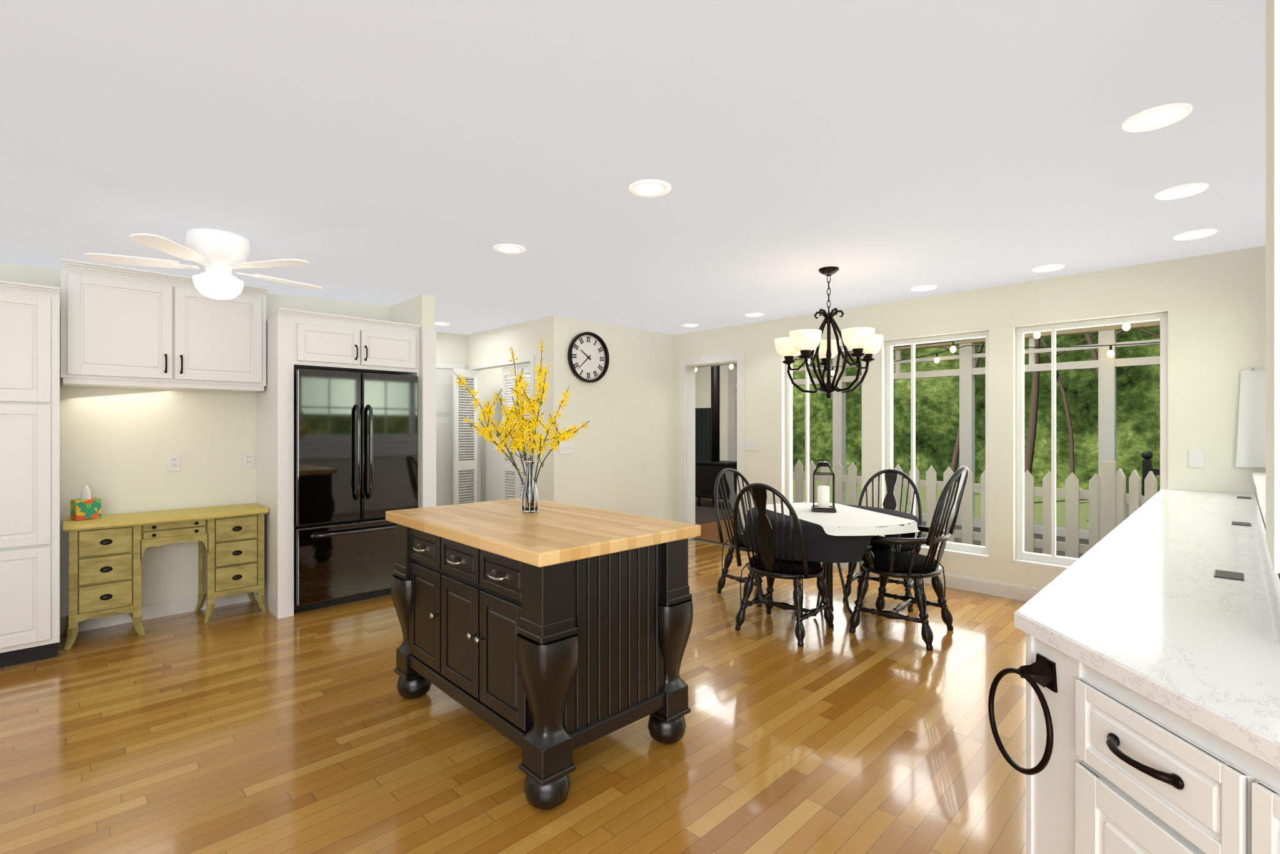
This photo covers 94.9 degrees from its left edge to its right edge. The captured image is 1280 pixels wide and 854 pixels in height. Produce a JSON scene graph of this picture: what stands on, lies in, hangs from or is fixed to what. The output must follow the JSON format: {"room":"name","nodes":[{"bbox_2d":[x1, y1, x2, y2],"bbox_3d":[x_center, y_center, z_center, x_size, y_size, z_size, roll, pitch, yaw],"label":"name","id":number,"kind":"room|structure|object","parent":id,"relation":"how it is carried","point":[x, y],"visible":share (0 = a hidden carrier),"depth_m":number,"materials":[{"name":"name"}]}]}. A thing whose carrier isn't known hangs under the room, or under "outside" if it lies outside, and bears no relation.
{"room":"kitchen","nodes":[
{"label":"kitchen","id":0,"kind":"room"},
{"bbox_2d":[0,263,388,633],"bbox_3d":[-4.285,0.110,3.359,5.815,2.460,0.120,0,0,-45],"label":"wall","id":1,"kind":"structure","parent":0,"point":[116,442],"depth_m":4.15,"materials":[{"name":"white paint"}]},
{"bbox_2d":[60,258,267,392],"bbox_3d":[-3.225,-0.639,4.034,1.072,0.748,0.399,0,0,-45],"label":"upper cabinet","id":2,"kind":"object","parent":1,"relation":"attached to","point":[121,327],"visible":0.98,"depth_m":3.85,"materials":[{"name":"white wood"}]},
{"bbox_2d":[166,453,179,471],"bbox_3d":[-3.337,0.255,4.202,0.070,0.120,0.008,0,0,-45],"label":"outlet plates","id":3,"kind":"object","parent":1,"relation":"attached to","point":[173,462],"depth_m":4.20,"materials":[{"name":"white plastic"}]},
{"bbox_2d":[182,390,196,397],"bbox_3d":[-3.272,-0.240,4.266,0.076,0.050,0.008,0,0,-45],"label":"outlet plates","id":4,"kind":"object","parent":1,"relation":"attached to","point":[185,393],"depth_m":4.26,"materials":[{"name":"white plastic"}]},
{"bbox_2d":[242,451,254,467],"bbox_3d":[-3.014,0.253,4.521,0.073,0.118,0.008,0,0,-45],"label":"outlet plates","id":5,"kind":"object","parent":1,"relation":"attached to","point":[248,457],"depth_m":4.52,"materials":[{"name":"white plastic"}]},
{"bbox_2d":[388,294,434,507],"bbox_3d":[-1.978,0.110,5.079,0.115,2.460,0.670,0,0,-45],"label":"wall","id":6,"kind":"structure","parent":0,"point":[419,310],"depth_m":4.85,"materials":[{"name":"white paint"}]},
{"bbox_2d":[436,331,528,501],"bbox_3d":[-2.300,0.110,7.057,2.205,2.460,0.120,0,0,-45],"label":"wall","id":7,"kind":"structure","parent":0,"point":[450,347],"depth_m":7.31,"materials":[{"name":"white paint"}]},
{"bbox_2d":[436,361,464,506],"bbox_3d":[-2.438,0.290,6.760,0.920,2.100,0.098,0,0,-45],"label":"hall door","id":8,"kind":"structure","parent":7,"relation":"in","point":[444,370],"depth_m":6.92,"materials":[{"name":"white wood"}]},
{"bbox_2d":[466,316,548,503],"bbox_3d":[-1.488,0.110,6.594,0.100,2.460,1.680,0,0,-45],"label":"wall","id":9,"kind":"structure","parent":0,"point":[524,338],"depth_m":6.37,"materials":[{"name":"white paint"}]},
{"bbox_2d":[453,363,529,504],"bbox_3d":[-1.619,0.330,6.525,1.185,2.000,0.307,0,0,39],"label":"doors","id":10,"kind":"structure","parent":9,"relation":"in","point":[471,465],"depth_m":6.77,"materials":[{"name":"white wood"}]},
{"bbox_2d":[469,355,534,503],"bbox_3d":[-1.579,0.295,6.603,0.013,2.090,1.340,0,0,-45],"label":"trim","id":11,"kind":"structure","parent":9,"relation":"attached to","point":[530,358],"depth_m":6.36,"materials":[{"name":"white wood"}]},
{"bbox_2d":[0,540,1027,853],"bbox_3d":[-1.143,1.390,2.370,8.900,0.100,11.380,0,0,-45],"label":"floor","id":12,"kind":"structure","parent":0,"point":[247,729],"depth_m":2.49,"materials":[{"name":"brown wood"}]},
{"bbox_2d":[0,280,59,667],"bbox_3d":[-3.991,0.270,3.133,1.276,2.140,0.606,0,0,-45],"label":"pantry cabinet","id":13,"kind":"object","parent":12,"relation":"on","point":[30,313],"visible":1,"depth_m":3.29,"materials":[{"name":"white wood"}]},
{"bbox_2d":[63,503,268,649],"bbox_3d":[-3.201,0.967,4.018,1.064,0.757,0.434,0,0,-45],"label":"desk","id":14,"kind":"object","parent":12,"relation":"on","point":[105,553],"visible":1,"depth_m":3.80,"materials":[{"name":"yellow wood"}]},
{"bbox_2d":[70,485,101,520],"bbox_3d":[-3.548,0.479,3.762,0.120,0.215,0.120,0,0,33],"label":"tissue box","id":15,"kind":"object","parent":14,"relation":"on","point":[87,507],"visible":1,"depth_m":3.73,"materials":[{"name":"multicoloured cardboard"}]},
{"bbox_2d":[256,307,436,618],"bbox_3d":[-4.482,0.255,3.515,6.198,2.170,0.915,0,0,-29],"label":"cabinet","id":16,"kind":"object","parent":12,"relation":"on","point":[295,339],"visible":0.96,"depth_m":4.31,"materials":[{"name":"white wood"}]},
{"bbox_2d":[293,368,418,612],"bbox_3d":[-2.306,0.463,4.658,0.882,1.755,0.708,0,0,-45],"label":"fridge","id":17,"kind":"object","parent":12,"relation":"on","point":[355,434],"depth_m":4.39,"materials":[{"name":"black metal"}]},
{"bbox_2d":[485,375,529,501],"bbox_3d":[-1.356,0.365,7.117,0.776,1.950,0.680,0,0,-45],"label":"washer","id":18,"kind":"object","parent":12,"relation":"on","point":[494,459],"visible":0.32,"depth_m":6.95,"materials":[{"name":"white metal"}]},
{"bbox_2d":[385,498,700,809],"bbox_3d":[-0.505,0.880,2.730,0.826,0.920,1.364,0,0,-44],"label":"kitchen island","id":19,"kind":"object","parent":12,"relation":"on","point":[561,627],"visible":1,"depth_m":2.32,"materials":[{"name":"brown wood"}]},
{"bbox_2d":[453,337,589,512],"bbox_3d":[-0.618,-0.020,2.921,0.627,0.879,0.428,0,0,22],"label":"vase","id":20,"kind":"object","parent":19,"relation":"on","point":[529,500],"visible":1,"depth_m":2.87,"materials":[{"name":"clear glass"}]},
{"bbox_2d":[714,468,801,606],"bbox_3d":[0.916,0.846,4.751,0.511,0.996,0.594,0,0,-37],"label":"chair","id":21,"kind":"object","parent":12,"relation":"on","point":[728,472],"visible":0.52,"depth_m":4.77,"materials":[{"name":"black wood"}]},
{"bbox_2d":[732,483,833,646],"bbox_3d":[0.922,0.846,3.865,0.511,0.996,0.594,0,0,40],"label":"chair","id":22,"kind":"object","parent":12,"relation":"on","point":[765,564],"visible":0.97,"depth_m":3.73,"materials":[{"name":"black wood"}]},
{"bbox_2d":[743,502,919,616],"bbox_3d":[1.357,0.975,4.224,1.177,0.717,1.216,0,0,-18],"label":"dining table","id":23,"kind":"object","parent":12,"relation":"on","point":[844,535],"visible":0.77,"depth_m":3.81,"materials":[{"name":"black"}]},
{"bbox_2d":[811,459,836,512],"bbox_3d":[1.347,0.425,4.311,0.170,0.375,0.170,0,0,15],"label":"lantern","id":24,"kind":"object","parent":23,"relation":"on","point":[823,491],"visible":1,"depth_m":4.27,"materials":[{"name":"black metal"}]},
{"bbox_2d":[842,468,922,611],"bbox_3d":[1.925,0.846,4.626,0.511,0.996,0.594,0,0,33],"label":"chair","id":25,"kind":"object","parent":12,"relation":"on","point":[889,502],"visible":0.56,"depth_m":4.71,"materials":[{"name":"black wood"}]},
{"bbox_2d":[849,465,969,650],"bbox_3d":[1.769,0.791,3.817,0.638,1.107,0.636,0,0,41],"label":"armchair","id":26,"kind":"object","parent":12,"relation":"on","point":[894,562],"visible":0.98,"depth_m":3.68,"materials":[{"name":"black wood"}]},
{"bbox_2d":[988,489,1279,853],"bbox_3d":[1.972,0.878,1.810,1.691,0.923,5.249,0,0,26],"label":"kitchen cabinet","id":27,"kind":"object","parent":12,"relation":"on","point":[1151,670],"depth_m":1.16,"materials":[{"name":"stone"}]},
{"bbox_2d":[548,315,673,520],"bbox_3d":[-0.223,0.110,6.592,1.900,2.460,0.100,0,0,-45],"label":"wall","id":28,"kind":"structure","parent":0,"point":[622,461],"depth_m":6.49,"materials":[{"name":"beige paint"}]},
{"bbox_2d":[559,441,572,454],"label":"switch plates","id":29,"kind":"object","parent":28,"relation":"attached to","point":[565,447],"depth_m":5.99,"materials":[{"name":"white plastic"}]},
{"bbox_2d":[567,331,609,382],"bbox_3d":[-0.535,-0.732,6.176,0.530,0.530,0.051,0,0,-45],"label":"wall clock","id":30,"kind":"object","parent":28,"relation":"attached to","point":[588,356],"visible":1,"depth_m":6.18,"materials":[{"name":"black"}]},
{"bbox_2d":[528,363,728,460],"bbox_3d":[3.114,-0.160,6.933,3.450,3.000,10.700,0,0,-45],"label":"wall","id":31,"kind":"structure","parent":0,"point":[703,374],"depth_m":10.88,"materials":[{"name":"beige paint"}]},
{"bbox_2d":[695,407,711,496],"bbox_3d":[0.961,0.490,11.411,0.025,1.700,1.099,0,0,-45],"label":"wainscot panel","id":32,"kind":"object","parent":31,"relation":"attached to","point":[702,415],"visible":0.23,"depth_m":11.16,"materials":[{"name":"black wood"}]},
{"bbox_2d":[0,0,1265,334],"bbox_3d":[-1.036,-1.060,2.475,9.200,0.321,11.380,0,0,-45],"label":"ceiling","id":33,"kind":"structure","parent":0,"point":[388,147],"depth_m":2.19,"materials":[{"name":"grey paint"}]},
{"bbox_2d":[84,228,323,299],"bbox_3d":[-2.249,-0.860,3.194,1.067,0.335,1.055,0,0,25],"label":"ceiling fan","id":34,"kind":"object","parent":33,"relation":"attached to","point":[220,252],"depth_m":3.08,"materials":[{"name":"white plastic"}]},
{"bbox_2d":[774,266,883,398],"bbox_3d":[1.320,-0.659,4.176,0.736,0.918,0.751,0,0,28],"label":"chandelier","id":35,"kind":"object","parent":33,"relation":"hanging from","point":[863,342],"visible":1,"depth_m":4.11,"materials":[{"name":"black metal"}]},
{"bbox_2d":[691,496,733,545],"bbox_3d":[0.849,1.346,9.229,3.250,0.028,4.049,0,0,-45],"label":"floor","id":36,"kind":"structure","parent":0,"point":[705,514],"depth_m":8.32,"materials":[{"name":"brown wood"}]},
{"bbox_2d":[695,365,736,509],"bbox_3d":[1.322,-0.155,9.843,0.575,2.990,0.700,0,0,-45],"label":"wood stove","id":37,"kind":"object","parent":36,"relation":"on","point":[707,472],"visible":0.52,"depth_m":9.84,"materials":[{"name":"black metal"}]},
{"bbox_2d":[435,103,1218,327],"bbox_3d":[0.281,-1.091,4.576,3.247,0.051,5.980,0,0,-45],"label":"recessed light","id":38,"kind":"object","parent":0,"point":[1161,116],"depth_m":2.68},
{"bbox_2d":[673,245,1265,588],"bbox_3d":[2.258,0.110,5.372,0.160,2.460,5.320,0,0,-45],"label":"wall","id":39,"kind":"structure","parent":0,"point":[1214,303],"depth_m":4.55,"materials":[{"name":"white paint"}]},
{"bbox_2d":[60,559,1042,634],"bbox_3d":[-0.141,1.284,5.527,7.288,0.112,3.314,0,0,-1],"label":"baseboard","id":40,"kind":"structure","parent":39,"relation":"attached to","point":[150,610],"depth_m":4.42,"materials":[{"name":"white"}]},
{"bbox_2d":[679,351,744,539],"bbox_3d":[0.861,0.263,6.776,0.177,2.155,0.930,0,0,-45],"label":"door frame","id":41,"kind":"structure","parent":39,"relation":"attached to","point":[687,373],"depth_m":7.00,"materials":[{"name":"white wood"}]},
{"bbox_2d":[745,439,758,450],"label":"switch plates","id":42,"kind":"object","parent":39,"relation":"attached to","point":[750,444],"depth_m":6.32,"materials":[{"name":"white plastic"}]},
{"bbox_2d":[785,345,862,505],"bbox_3d":[1.815,0.142,5.807,0.131,1.851,0.856,0,0,-45],"label":"window","id":43,"kind":"structure","parent":39,"relation":"in","point":[789,385],"depth_m":6.09,"materials":[{"name":"white wood"}]},
{"bbox_2d":[885,330,988,559],"bbox_3d":[2.545,0.142,5.066,0.131,1.851,0.856,0,0,-45],"label":"window","id":44,"kind":"structure","parent":39,"relation":"in","point":[957,549],"depth_m":5.20,"materials":[{"name":"white wood"}]},
{"bbox_2d":[1013,311,1168,570],"bbox_3d":[3.283,0.142,4.319,0.131,1.851,0.896,0,0,-45],"label":"window","id":45,"kind":"structure","parent":39,"relation":"in","point":[1052,561],"depth_m":4.47,"materials":[{"name":"white wood"}]},
{"bbox_2d":[1188,449,1204,468],"label":"switch plates","id":46,"kind":"object","parent":39,"relation":"attached to","point":[1195,458],"depth_m":3.84,"materials":[{"name":"white plastic"}]},
{"bbox_2d":[1235,367,1265,467],"bbox_3d":[3.809,-0.060,3.651,0.040,0.620,0.150,0,0,-45],"label":"shade","id":47,"kind":"object","parent":39,"relation":"attached to","point":[1251,430],"visible":0.91,"depth_m":3.65,"materials":[{"name":"white fabric"}]},
{"bbox_2d":[1252,471,1279,579],"bbox_3d":[2.565,0.810,2.310,3.696,1.060,0.167,0,0,-45],"label":"trim","id":48,"kind":"structure","parent":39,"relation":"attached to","point":[1259,477],"depth_m":2.88,"materials":[{"name":"white"}]},
{"bbox_2d":[1265,0,1279,573],"bbox_3d":[1.514,-0.420,1.162,0.468,1.400,0.368,0,0,-45],"label":"wall column","id":49,"kind":"structure","parent":0,"point":[1272,7],"depth_m":1.16,"materials":[{"name":"white paint"}]},
{"label":"outside","id":50,"kind":"structure","parent":0,"visible":0},
{"bbox_2d":[792,326,1159,494],"bbox_3d":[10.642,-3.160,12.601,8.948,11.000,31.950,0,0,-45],"label":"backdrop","id":51,"kind":"structure","parent":50,"point":[1137,387],"depth_m":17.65,"materials":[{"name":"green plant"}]},
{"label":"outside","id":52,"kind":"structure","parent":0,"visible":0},
{"bbox_2d":[792,478,1088,529],"bbox_3d":[10.987,1.890,10.834,13.140,0.100,40.000,0,0,-45],"label":"ground","id":53,"kind":"structure","parent":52,"point":[1084,503],"depth_m":14.00,"materials":[{"name":"green plant"}]},
{"bbox_2d":[936,328,1159,474],"bbox_3d":[10.394,-1.662,12.622,1.985,7.029,9.841,0,0,-37],"label":"trunks","id":54,"kind":"object","parent":53,"relation":"on","point":[1029,450],"visible":0.19,"depth_m":13.99,"materials":[{"name":"black plant"}]},
{"bbox_2d":[1086,494,1142,522],"bbox_3d":[6.322,1.315,7.580,0.780,0.950,0.650,0,0,25],"label":"chair","id":55,"kind":"object","parent":53,"relation":"on","point":[1127,504],"visible":0.02,"depth_m":7.33,"materials":[{"name":"beige"}]},
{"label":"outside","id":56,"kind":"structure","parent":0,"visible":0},
{"bbox_2d":[921,521,1088,557],"bbox_3d":[4.628,1.403,5.505,3.400,0.115,6.540,0,0,-45],"label":"floor","id":57,"kind":"structure","parent":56,"point":[1084,541],"depth_m":6.97,"materials":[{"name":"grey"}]},
{"bbox_2d":[728,320,1159,539],"bbox_3d":[4.863,-0.160,7.545,0.180,3.000,9.115,0,0,-45],"label":"porch post","id":58,"kind":"object","parent":57,"relation":"on","point":[1107,365],"visible":0.17,"depth_m":7.89,"materials":[{"name":"grey wood"}]},
{"bbox_3d":[3.203,-1.710,7.091,3.600,0.100,10.800,0,0,-45],"label":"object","id":59,"kind":"structure","parent":58,"relation":"on","visible":0},
{"bbox_2d":[729,364,733,369],"label":"string lights","id":60,"kind":"object","parent":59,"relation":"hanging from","point":[730,366],"depth_m":8.89,"materials":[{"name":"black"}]},
{"bbox_2d":[830,366,842,375],"label":"string lights","id":61,"kind":"object","parent":59,"relation":"hanging from","point":[832,372],"depth_m":9.06,"materials":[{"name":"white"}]},
{"bbox_2d":[893,345,910,347],"label":"string lights","id":62,"kind":"object","parent":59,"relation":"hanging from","point":[909,345],"depth_m":7.30,"materials":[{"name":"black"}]},
{"bbox_2d":[915,338,985,363],"label":"string lights","id":63,"kind":"object","parent":59,"relation":"hanging from","point":[953,349],"depth_m":7.16,"materials":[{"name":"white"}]},
{"bbox_2d":[1033,331,1040,338],"label":"string lights","id":64,"kind":"object","parent":59,"relation":"hanging from","point":[1036,335],"depth_m":6.35,"materials":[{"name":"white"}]},
{"bbox_2d":[1024,346,1051,347],"label":"string lights","id":65,"kind":"object","parent":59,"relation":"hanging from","point":[1024,347],"depth_m":7.21,"materials":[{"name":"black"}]},
{"bbox_2d":[1056,341,1159,356],"label":"string lights","id":66,"kind":"object","parent":59,"relation":"hanging from","point":[1110,352],"depth_m":6.68,"materials":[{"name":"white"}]},
{"bbox_2d":[1122,323,1130,330],"label":"string lights","id":67,"kind":"object","parent":59,"relation":"hanging from","point":[1125,327],"depth_m":5.81,"materials":[{"name":"white glass"}]},
{"bbox_2d":[792,459,1157,558],"bbox_3d":[3.041,0.815,5.809,0.524,1.050,3.775,0,0,-36],"label":"picket fence","id":68,"kind":"object","parent":57,"relation":"on","point":[1107,497],"visible":0.44,"depth_m":5.23,"materials":[{"name":"beige wood"}]},
{"bbox_2d":[1141,450,1159,495],"bbox_3d":[4.888,0.775,4.785,0.080,1.130,1.226,0,0,-45],"label":"rail","id":69,"kind":"object","parent":57,"relation":"on","point":[1147,455],"visible":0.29,"depth_m":5.17,"materials":[{"name":"black metal"}]}
]}

